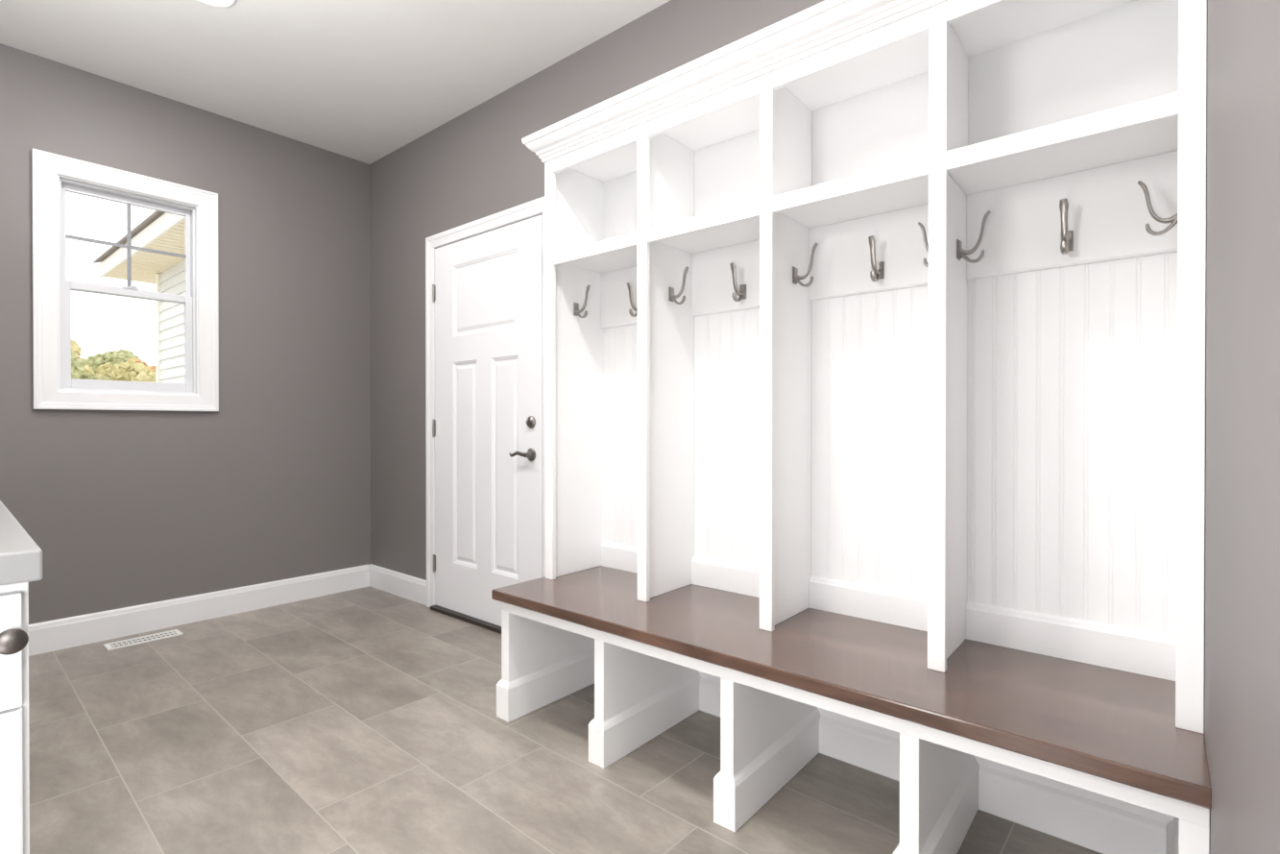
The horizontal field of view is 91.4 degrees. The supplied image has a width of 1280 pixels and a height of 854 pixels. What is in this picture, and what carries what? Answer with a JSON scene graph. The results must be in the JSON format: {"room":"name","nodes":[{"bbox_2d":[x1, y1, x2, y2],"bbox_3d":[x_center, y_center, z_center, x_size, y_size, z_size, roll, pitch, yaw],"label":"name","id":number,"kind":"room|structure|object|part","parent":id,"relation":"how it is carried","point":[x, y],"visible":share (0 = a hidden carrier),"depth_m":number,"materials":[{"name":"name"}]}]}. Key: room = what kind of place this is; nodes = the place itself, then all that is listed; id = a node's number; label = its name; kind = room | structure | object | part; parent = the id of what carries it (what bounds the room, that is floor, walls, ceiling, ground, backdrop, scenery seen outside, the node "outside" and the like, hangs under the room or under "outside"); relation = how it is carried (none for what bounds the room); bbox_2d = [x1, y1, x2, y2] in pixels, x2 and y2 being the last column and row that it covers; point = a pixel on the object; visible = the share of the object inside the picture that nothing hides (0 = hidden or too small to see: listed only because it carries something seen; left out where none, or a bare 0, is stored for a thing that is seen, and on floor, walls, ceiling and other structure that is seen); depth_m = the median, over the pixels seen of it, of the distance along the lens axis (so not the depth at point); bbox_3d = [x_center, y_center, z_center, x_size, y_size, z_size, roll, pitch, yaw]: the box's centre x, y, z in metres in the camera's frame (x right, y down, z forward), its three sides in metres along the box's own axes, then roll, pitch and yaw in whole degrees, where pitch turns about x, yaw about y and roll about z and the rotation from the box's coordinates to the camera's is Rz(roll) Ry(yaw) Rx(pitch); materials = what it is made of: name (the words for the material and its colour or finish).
{"room":"mudroom","nodes":[
{"label":"mudroom","id":0,"kind":"room"},
{"bbox_2d":[0,43,370,624],"bbox_3d":[-2.650,-0.333,3.115,0.140,2.743,2.855,0,0,40],"label":"wall","id":1,"kind":"structure","parent":0,"point":[122,508],"depth_m":3.41,"materials":[{"name":"paint"}]},
{"bbox_2d":[31,148,218,410],"bbox_3d":[-2.587,-0.675,3.170,0.165,1.181,0.726,0,0,40],"label":"window","id":2,"kind":"structure","parent":1,"relation":"in","point":[53,175],"depth_m":3.09,"materials":[{"name":"white paint"}]},
{"bbox_3d":[-2.603,-0.912,3.182,0.024,0.501,0.520,0,0,40],"label":"sash","id":3,"kind":"part","parent":2,"relation":"part of","materials":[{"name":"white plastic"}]},
{"bbox_2d":[66,203,186,287],"bbox_3d":[-2.599,-0.915,3.178,0.004,0.440,0.480,0,0,40],"label":"grille","id":4,"kind":"object","parent":2,"relation":"attached to","point":[129,246],"depth_m":3.18,"materials":[{"name":"grey plastic"}]},
{"bbox_3d":[-2.580,-0.443,3.165,0.026,0.510,0.520,0,0,40],"label":"sash","id":5,"kind":"part","parent":2,"relation":"part of","materials":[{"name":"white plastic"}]},
{"bbox_3d":[-2.593,-0.675,3.175,0.079,0.997,0.542,0,0,40],"label":"vinyl frame","id":6,"kind":"part","parent":2,"relation":"part of","materials":[{"name":"white plastic"}]},
{"bbox_2d":[28,564,369,655],"bbox_3d":[-2.595,0.969,3.065,0.016,0.140,2.598,0,0,40],"label":"baseboard","id":7,"kind":"structure","parent":1,"relation":"attached to","point":[59,634],"depth_m":3.29,"materials":[{"name":"white paint"}]},
{"bbox_2d":[0,0,670,164],"bbox_3d":[-0.089,-1.754,0.963,6.823,0.120,2.855,0,0,40],"label":"ceiling","id":8,"kind":"structure","parent":0,"point":[363,81],"depth_m":2.81,"materials":[{"name":"paint"}]},
{"bbox_2d":[195,0,236,7],"bbox_3d":[-1.689,-1.698,2.437,0.190,0.006,0.190,0,0,40],"label":"recessed light","id":9,"kind":"object","parent":8,"relation":"in","point":[213,3],"visible":1,"depth_m":2.50,"materials":[{"name":"white paint"}]},
{"bbox_2d":[28,585,1102,853],"bbox_3d":[-0.089,1.109,0.977,6.823,0.120,2.855,0,0,40],"label":"floor","id":10,"kind":"structure","parent":0,"point":[362,720],"depth_m":1.95,"materials":[{"name":"tile"}]},
{"bbox_2d":[0,581,29,853],"bbox_3d":[-1.407,0.612,0.887,1.328,0.873,0.689,0,0,42],"label":"base cabinet","id":11,"kind":"object","parent":10,"relation":"on","point":[14,738],"visible":1,"depth_m":0.70,"materials":[{"name":"paint"}]},
{"bbox_3d":[-0.814,0.254,0.595,0.018,0.129,0.320,0,0,42],"label":"drawer","id":12,"kind":"part","parent":11,"relation":"part of","materials":[{"name":"paint"}]},
{"bbox_3d":[-0.814,0.629,0.597,0.018,0.614,0.320,0,0,42],"label":"cabinet door","id":13,"kind":"part","parent":11,"relation":"part of","materials":[{"name":"paint"}]},
{"bbox_3d":[-0.700,0.238,0.695,0.019,0.028,0.028,0,0,42],"label":"knob","id":14,"kind":"part","parent":11,"relation":"part of","materials":[{"name":"grey metal"}]},
{"bbox_2d":[0,500,42,585],"bbox_3d":[-1.417,0.157,0.899,1.334,0.036,0.701,0,0,42],"label":"countertop","id":15,"kind":"structure","parent":11,"relation":"on","point":[20,556],"depth_m":0.71,"materials":[{"name":"stone"}]},
{"bbox_2d":[103,628,183,650],"bbox_3d":[-2.420,1.036,3.050,0.104,0.006,0.290,0,0,40],"label":"floor vent","id":16,"kind":"object","parent":10,"relation":"in","point":[171,633],"visible":1,"depth_m":3.04,"materials":[{"name":"metal"}]},
{"bbox_2d":[491,565,1210,853],"bbox_3d":[0.399,0.814,1.866,1.904,0.459,0.621,0,0,40],"label":"bench","id":17,"kind":"object","parent":10,"relation":"on","point":[1096,758],"visible":0.98,"depth_m":1.62,"materials":[{"name":"brown wood"}]},
{"bbox_3d":[-0.323,0.974,2.428,0.069,0.135,0.524,0,0,40],"label":"skirting","id":18,"kind":"part","parent":17,"relation":"part of","materials":[{"name":"white paint"}]},
{"bbox_3d":[-0.292,0.850,2.464,0.043,0.382,0.593,0,0,40],"label":"leg","id":19,"kind":"part","parent":17,"relation":"part of","materials":[{"name":"white paint"}]},
{"bbox_3d":[0.032,0.975,2.130,0.066,0.135,0.524,0,0,40],"label":"skirting","id":20,"kind":"part","parent":17,"relation":"part of","materials":[{"name":"white paint"}]},
{"bbox_3d":[0.036,0.852,2.134,0.040,0.382,0.510,0,0,40],"label":"leg","id":21,"kind":"part","parent":17,"relation":"part of","materials":[{"name":"white paint"}]},
{"bbox_3d":[0.374,0.984,2.177,0.396,0.117,0.013,0,0,40],"label":"skirting","id":22,"kind":"part","parent":17,"relation":"part of","materials":[{"name":"white paint"}]},
{"bbox_3d":[0.388,0.977,1.832,0.066,0.135,0.524,0,0,40],"label":"skirting","id":23,"kind":"part","parent":17,"relation":"part of","materials":[{"name":"white paint"}]},
{"bbox_3d":[0.392,0.853,1.837,0.040,0.382,0.510,0,0,40],"label":"leg","id":24,"kind":"part","parent":17,"relation":"part of","materials":[{"name":"white paint"}]},
{"bbox_3d":[0.727,0.985,1.881,0.392,0.117,0.013,0,0,40],"label":"skirting","id":25,"kind":"part","parent":17,"relation":"part of","materials":[{"name":"white paint"}]},
{"bbox_2d":[521,0,1207,733],"bbox_3d":[0.437,-0.259,1.942,1.947,1.686,0.447,0,0,40],"label":"lockers","id":26,"kind":"object","parent":17,"relation":"on","point":[768,363],"visible":1,"depth_m":1.74,"materials":[{"name":"white paint"}]},
{"bbox_3d":[-0.226,-0.222,2.538,0.043,1.606,0.386,0,0,40],"label":"panel","id":27,"kind":"part","parent":26,"relation":"part of","materials":[{"name":"white paint"}]},
{"bbox_3d":[-0.166,-0.995,2.244,0.422,0.056,0.019,0,0,40],"label":"rail","id":28,"kind":"part","parent":26,"relation":"part of","materials":[{"name":"white paint"}]},
{"bbox_2d":[552,231,637,273],"bbox_3d":[-0.081,-0.638,2.361,0.444,0.044,0.303,0,0,40],"label":"shelf","id":29,"kind":"object","parent":26,"relation":"attached to","point":[618,254],"depth_m":2.35,"materials":[{"name":"white paint"}]},
{"bbox_3d":[0.011,0.530,2.477,0.444,0.102,0.016,0,0,40],"label":"trim","id":30,"kind":"part","parent":26,"relation":"part of","materials":[{"name":"white wood"}]},
{"bbox_3d":[0.023,-0.222,2.487,0.445,1.605,0.020,0,0,40],"label":"panel","id":31,"kind":"part","parent":26,"relation":"part of","materials":[{"name":"white wood"}]},
{"bbox_3d":[0.189,-0.994,1.947,0.423,0.056,0.019,0,0,40],"label":"rail","id":32,"kind":"part","parent":26,"relation":"part of","materials":[{"name":"white paint"}]},
{"bbox_2d":[646,199,759,253],"bbox_3d":[0.274,-0.636,2.063,0.444,0.044,0.303,0,0,40],"label":"shelf","id":33,"kind":"object","parent":26,"relation":"attached to","point":[734,229],"depth_m":2.06,"materials":[{"name":"white paint"}]},
{"bbox_3d":[0.366,0.532,2.179,0.444,0.102,0.016,0,0,40],"label":"trim","id":34,"kind":"part","parent":26,"relation":"part of","materials":[{"name":"white wood"}]},
{"bbox_3d":[0.378,-0.220,2.189,0.444,1.605,0.020,0,0,40],"label":"panel","id":35,"kind":"part","parent":26,"relation":"part of","materials":[{"name":"white wood"}]},
{"bbox_3d":[0.437,-1.058,1.938,1.947,0.088,0.447,0,0,40],"label":"crown molding","id":36,"kind":"part","parent":26,"relation":"part of","materials":[{"name":"white wood"}]},
{"bbox_3d":[0.543,-0.992,1.651,0.419,0.056,0.019,0,0,40],"label":"rail","id":37,"kind":"part","parent":26,"relation":"part of","materials":[{"name":"white paint"}]},
{"bbox_2d":[772,156,928,228],"bbox_3d":[0.628,-0.635,1.767,0.439,0.044,0.303,0,0,40],"label":"shelf","id":38,"kind":"object","parent":26,"relation":"attached to","point":[897,193],"depth_m":1.75,"materials":[{"name":"white paint"}]},
{"bbox_3d":[0.480,-1.032,1.942,1.886,0.020,0.386,0,0,40],"label":"panel","id":39,"kind":"part","parent":26,"relation":"part of","materials":[{"name":"white paint"}]},
{"bbox_3d":[0.720,0.533,1.883,0.439,0.102,0.016,0,0,40],"label":"trim","id":40,"kind":"part","parent":26,"relation":"part of","materials":[{"name":"white wood"}]},
{"bbox_3d":[0.732,-0.219,1.893,0.440,1.605,0.020,0,0,40],"label":"panel","id":41,"kind":"part","parent":26,"relation":"part of","materials":[{"name":"white wood"}]},
{"bbox_3d":[0.894,-0.991,1.356,0.417,0.056,0.019,0,0,40],"label":"rail","id":42,"kind":"part","parent":26,"relation":"part of","materials":[{"name":"white paint"}]},
{"bbox_2d":[946,91,1178,194],"bbox_3d":[0.982,-0.633,1.470,0.446,0.044,0.303,0,0,40],"label":"shelf","id":43,"kind":"object","parent":26,"relation":"attached to","point":[1141,137],"depth_m":1.45,"materials":[{"name":"white paint"}]},
{"bbox_3d":[1.074,0.534,1.586,0.446,0.102,0.016,0,0,40],"label":"trim","id":44,"kind":"part","parent":26,"relation":"part of","materials":[{"name":"white wood"}]},
{"bbox_3d":[1.086,-0.217,1.596,0.446,1.605,0.020,0,0,40],"label":"panel","id":45,"kind":"part","parent":26,"relation":"part of","materials":[{"name":"white wood"}]},
{"bbox_3d":[1.161,-0.216,1.322,0.041,1.606,0.304,0,0,40],"label":"panel","id":46,"kind":"part","parent":26,"relation":"part of","materials":[{"name":"white paint"}]},
{"bbox_3d":[0.739,0.978,1.538,0.066,0.135,0.524,0,0,40],"label":"skirting","id":47,"kind":"part","parent":17,"relation":"part of","materials":[{"name":"white paint"}]},
{"bbox_3d":[0.744,0.855,1.542,0.040,0.382,0.510,0,0,40],"label":"leg","id":48,"kind":"part","parent":17,"relation":"part of","materials":[{"name":"white paint"}]},
{"bbox_3d":[1.079,0.987,1.586,0.392,0.117,0.013,0,0,40],"label":"skirting","id":49,"kind":"part","parent":17,"relation":"part of","materials":[{"name":"white paint"}]},
{"bbox_3d":[1.086,0.979,1.247,0.052,0.135,0.524,0,0,40],"label":"skirting","id":50,"kind":"part","parent":17,"relation":"part of","materials":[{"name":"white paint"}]},
{"bbox_3d":[1.095,0.856,1.247,0.039,0.382,0.510,0,0,40],"label":"leg","id":51,"kind":"part","parent":17,"relation":"part of","materials":[{"name":"white paint"}]},
{"bbox_2d":[369,0,968,579],"bbox_3d":[0.843,-0.327,1.973,6.683,2.743,0.120,0,0,40],"label":"wall","id":52,"kind":"structure","parent":0,"point":[475,165],"depth_m":3.50,"materials":[{"name":"paint"}]},
{"bbox_2d":[369,563,426,604],"bbox_3d":[-1.493,0.965,3.848,0.701,0.140,0.016,0,0,40],"label":"baseboard","id":53,"kind":"structure","parent":52,"relation":"attached to","point":[411,588],"depth_m":3.83,"materials":[{"name":"white paint"}]},
{"bbox_2d":[425,195,545,633],"bbox_3d":[-0.834,-0.025,3.257,1.067,2.126,0.067,0,0,40],"label":"door","id":54,"kind":"structure","parent":52,"relation":"in","point":[485,426],"depth_m":3.27,"materials":[{"name":"white paint"}]},
{"bbox_3d":[-0.577,0.134,3.035,0.152,0.062,0.055,0,0,40],"label":"lever handle","id":55,"kind":"part","parent":54,"relation":"part of","materials":[{"name":"grey metal"}]},
{"bbox_2d":[1204,0,1279,853],"bbox_3d":[0.869,-0.322,0.846,0.120,2.743,1.575,0,0,40],"label":"wall partition","id":56,"kind":"structure","parent":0,"point":[1242,521],"depth_m":0.64,"materials":[{"name":"paint"}]},
{"label":"outside","id":57,"kind":"structure","parent":0,"visible":0},
{"bbox_3d":[-22.972,1.369,22.512,55.877,0.150,55.000,0,0,40],"label":"ground","id":58,"kind":"structure","parent":57,"visible":0},
{"bbox_2d":[71,338,93,375],"bbox_3d":[-17.026,-0.705,17.980,1.961,4.041,2.057,0,0,40],"label":"tree","id":59,"kind":"object","parent":58,"relation":"on","point":[76,350],"visible":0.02,"depth_m":18.21,"materials":[{"name":"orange plant"}]},
{"bbox_2d":[71,353,115,380],"bbox_3d":[-9.560,0.032,10.628,1.498,2.640,1.296,0,0,-25],"label":"tree","id":60,"kind":"object","parent":58,"relation":"on","point":[79,370],"visible":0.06,"depth_m":10.46,"materials":[{"name":"green plant"}]},
{"bbox_2d":[84,349,141,373],"bbox_3d":[-19.434,-0.801,23.068,1.968,4.183,1.872,0,0,-16],"label":"tree","id":61,"kind":"object","parent":58,"relation":"on","point":[117,357],"visible":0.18,"depth_m":22.65,"materials":[{"name":"green plant"}]},
{"bbox_2d":[90,360,156,382],"bbox_3d":[-12.098,-0.124,14.506,1.545,2.914,1.341,0,0,-44],"label":"tree","id":62,"kind":"object","parent":58,"relation":"on","point":[132,371],"visible":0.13,"depth_m":14.34,"materials":[{"name":"green plant"}]},
{"bbox_2d":[120,357,156,374],"bbox_3d":[-13.655,-0.313,17.541,1.786,3.262,1.652,0,0,32],"label":"tree","id":63,"kind":"object","parent":58,"relation":"on","point":[154,368],"visible":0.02,"depth_m":17.13,"materials":[{"name":"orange plant"}]},
{"bbox_2d":[93,210,185,383],"bbox_3d":[-3.472,-0.701,6.186,5.027,4.150,2.170,0,0,40],"label":"house wing","id":64,"kind":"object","parent":58,"relation":"on","point":[161,230],"visible":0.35,"depth_m":6.42,"materials":[{"name":"beige wood"}]}
]}

